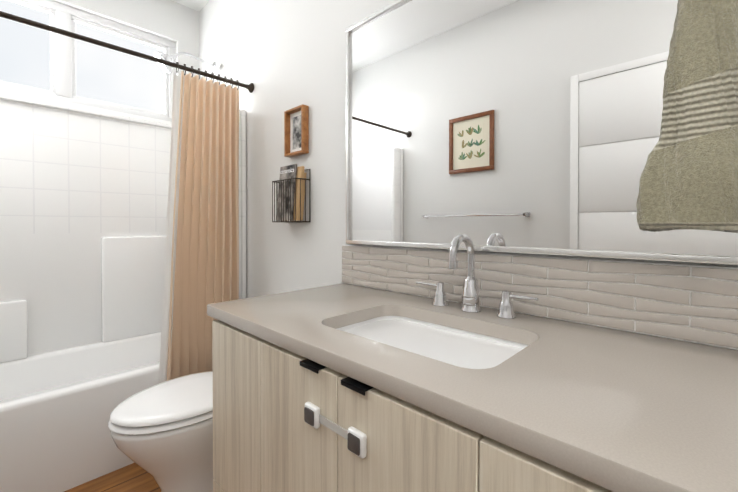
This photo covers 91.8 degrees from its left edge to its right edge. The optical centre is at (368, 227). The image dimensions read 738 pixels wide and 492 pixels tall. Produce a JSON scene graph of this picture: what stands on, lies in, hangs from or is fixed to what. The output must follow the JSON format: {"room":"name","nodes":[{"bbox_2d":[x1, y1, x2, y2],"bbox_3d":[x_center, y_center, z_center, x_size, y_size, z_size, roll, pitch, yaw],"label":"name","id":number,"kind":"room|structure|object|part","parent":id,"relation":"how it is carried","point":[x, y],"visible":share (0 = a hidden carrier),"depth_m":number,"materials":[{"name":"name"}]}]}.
{"room":"bathroom","nodes":[
{"label":"bathroom","id":0,"kind":"room"},
{"bbox_2d":[64,463,160,491],"bbox_3d":[-0.610,1.193,0.973,3.770,0.100,1.770,0,1,44],"label":"floor","id":1,"kind":"structure","parent":0,"point":[133,477],"depth_m":1.60,"materials":[{"name":"brown wood"}]},
{"bbox_2d":[0,94,245,491],"bbox_3d":[-1.520,0.218,1.847,0.726,1.835,1.522,0,1,44],"label":"tub","id":2,"kind":"object","parent":1,"relation":"on","point":[83,208],"visible":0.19,"depth_m":2.04,"materials":[{"name":"white ceramic"}]},
{"bbox_2d":[0,332,160,491],"bbox_3d":[-1.520,0.920,1.853,0.726,0.430,1.522,0,1,44],"label":"bathtub","id":3,"kind":"object","parent":2,"relation":"in","point":[57,404],"depth_m":1.62,"materials":[{"name":"white ceramic"}]},
{"bbox_2d":[108,371,212,491],"bbox_3d":[-0.655,0.766,1.543,0.476,0.745,0.765,0,1,44],"label":"toilet","id":4,"kind":"object","parent":1,"relation":"on","point":[162,434],"visible":0.29,"depth_m":1.32,"materials":[{"name":"white ceramic"}]},
{"bbox_3d":[-0.746,0.708,1.453,0.386,0.020,0.509,0,1,44],"label":"seat","id":5,"kind":"part","parent":4,"relation":"part of","materials":[{"name":"white plastic"}]},
{"bbox_3d":[-0.732,0.691,1.468,0.380,0.054,0.541,0,1,44],"label":"lid","id":6,"kind":"part","parent":4,"relation":"part of","materials":[{"name":"white plastic"}]},
{"bbox_2d":[207,313,634,491],"bbox_3d":[0.252,0.712,0.784,1.515,0.864,0.589,0,1,44],"label":"bathroom vanity","id":7,"kind":"object","parent":1,"relation":"on","point":[346,387],"depth_m":0.70,"materials":[{"name":"laminate"}]},
{"bbox_2d":[207,281,737,491],"bbox_3d":[0.251,0.262,0.790,1.570,0.035,0.577,0,1,44],"label":"countertop","id":8,"kind":"structure","parent":7,"relation":"on","point":[641,412],"depth_m":0.57,"materials":[{"name":"grey stone"}]},
{"bbox_2d":[331,309,538,372],"bbox_3d":[0.131,0.345,0.875,0.530,0.158,0.370,0,1,44],"label":"sink","id":9,"kind":"object","parent":8,"relation":"in","point":[469,346],"depth_m":0.93,"materials":[{"name":"white ceramic"}]},
{"bbox_2d":[415,233,542,320],"bbox_3d":[0.269,0.129,1.015,0.380,0.226,0.142,0,1,44],"label":"faucet","id":10,"kind":"object","parent":8,"relation":"on","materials":[{"name":"silver metal"}]},
{"bbox_2d":[342,245,737,349],"bbox_3d":[0.450,0.160,0.995,1.570,0.164,0.006,0,1,44],"label":"backsplash","id":11,"kind":"structure","parent":8,"relation":"on","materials":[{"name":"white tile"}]},
{"bbox_2d":[52,0,198,76],"bbox_3d":[-1.842,-0.227,2.154,0.160,2.720,1.530,0,1,44],"label":"wall","id":12,"kind":"structure","parent":0,"point":[176,22],"depth_m":2.45,"materials":[{"name":"white paint"}]},
{"bbox_2d":[0,89,171,124],"bbox_3d":[-1.783,-0.718,2.099,0.065,0.028,1.308,0,1,44],"label":"window sill","id":13,"kind":"structure","parent":12,"relation":"attached to","point":[31,97],"depth_m":2.12,"materials":[{"name":"white"}]},
{"bbox_2d":[0,0,175,121],"bbox_3d":[-1.827,-1.027,2.138,0.064,0.590,1.228,0,1,44],"label":"window","id":14,"kind":"structure","parent":12,"relation":"in","point":[105,74],"depth_m":2.20,"materials":[{"name":"white glass"}]},
{"bbox_3d":[-1.832,-1.027,2.144,0.048,0.500,1.138,0,1,44],"label":"window sash","id":15,"kind":"part","parent":14,"relation":"part of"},
{"bbox_2d":[172,0,209,10],"bbox_3d":[-0.610,-1.627,0.949,3.770,0.100,1.770,0,1,44],"label":"ceiling","id":16,"kind":"structure","parent":0,"point":[197,5],"depth_m":2.54,"materials":[{"name":"white paint"}]},
{"bbox_2d":[199,0,737,349],"bbox_3d":[-0.036,-0.222,1.554,3.770,2.720,0.120,0,1,44],"label":"wall","id":17,"kind":"structure","parent":0,"point":[282,56],"depth_m":1.82,"materials":[{"name":"white paint"}]},
{"bbox_2d":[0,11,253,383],"bbox_3d":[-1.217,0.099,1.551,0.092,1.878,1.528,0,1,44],"label":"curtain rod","id":18,"kind":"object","parent":17,"relation":"attached to","point":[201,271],"visible":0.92,"depth_m":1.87,"materials":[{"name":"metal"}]},
{"bbox_2d":[167,71,238,380],"bbox_3d":[-0.875,0.124,1.904,0.092,1.822,0.398,0,1,44],"label":"curtain","id":19,"kind":"object","parent":18,"relation":"hanging from","point":[203,212],"depth_m":1.88,"materials":[{"name":"beige fabric"}]},
{"bbox_2d":[154,51,216,72],"bbox_3d":[-1.142,-1.021,2.241,0.126,0.154,0.356,0,1,44],"label":"shower head","id":20,"kind":"object","parent":17,"relation":"attached to","point":[166,57],"visible":0.9,"depth_m":2.17},
{"bbox_3d":[-1.107,-1.073,2.277,0.017,0.048,0.245,0,1,44],"label":"arm","id":21,"kind":"part","parent":20,"relation":"part of"},
{"bbox_2d":[272,164,310,221],"bbox_3d":[-0.381,-0.165,1.743,0.206,0.278,0.087,0,1,44],"label":"magazine rack","id":22,"kind":"object","parent":17,"relation":"attached to","point":[290,194],"visible":1,"depth_m":1.70,"materials":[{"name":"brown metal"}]},
{"bbox_2d":[284,104,308,156],"bbox_3d":[-0.356,-0.469,1.750,0.157,0.226,0.036,0,1,44],"label":"framed picture","id":23,"kind":"object","parent":17,"relation":"attached to","point":[296,131],"visible":1,"depth_m":1.76,"materials":[{"name":"brown wood"}]},
{"bbox_2d":[292,115,300,148],"bbox_3d":[-0.350,-0.469,1.757,0.089,0.158,0.001,0,1,44],"label":"art","id":24,"kind":"object","parent":23,"relation":"attached to","point":[296,119],"depth_m":1.76},
{"bbox_2d":[346,0,737,264],"bbox_3d":[0.331,-0.377,1.093,1.165,0.894,0.026,0,1,44],"label":"mirror","id":25,"kind":"object","parent":17,"relation":"attached to","point":[524,126],"visible":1,"depth_m":1.02,"materials":[{"name":"white mirror"}]},
{"bbox_2d":[636,0,737,232],"bbox_3d":[0.691,-0.444,0.666,0.296,0.907,0.140,0,1,44],"label":"hanging towel","id":26,"kind":"object","parent":17,"relation":"hanging from","point":[689,178],"visible":1,"depth_m":0.67,"materials":[{"name":"green fabric"}]}
]}

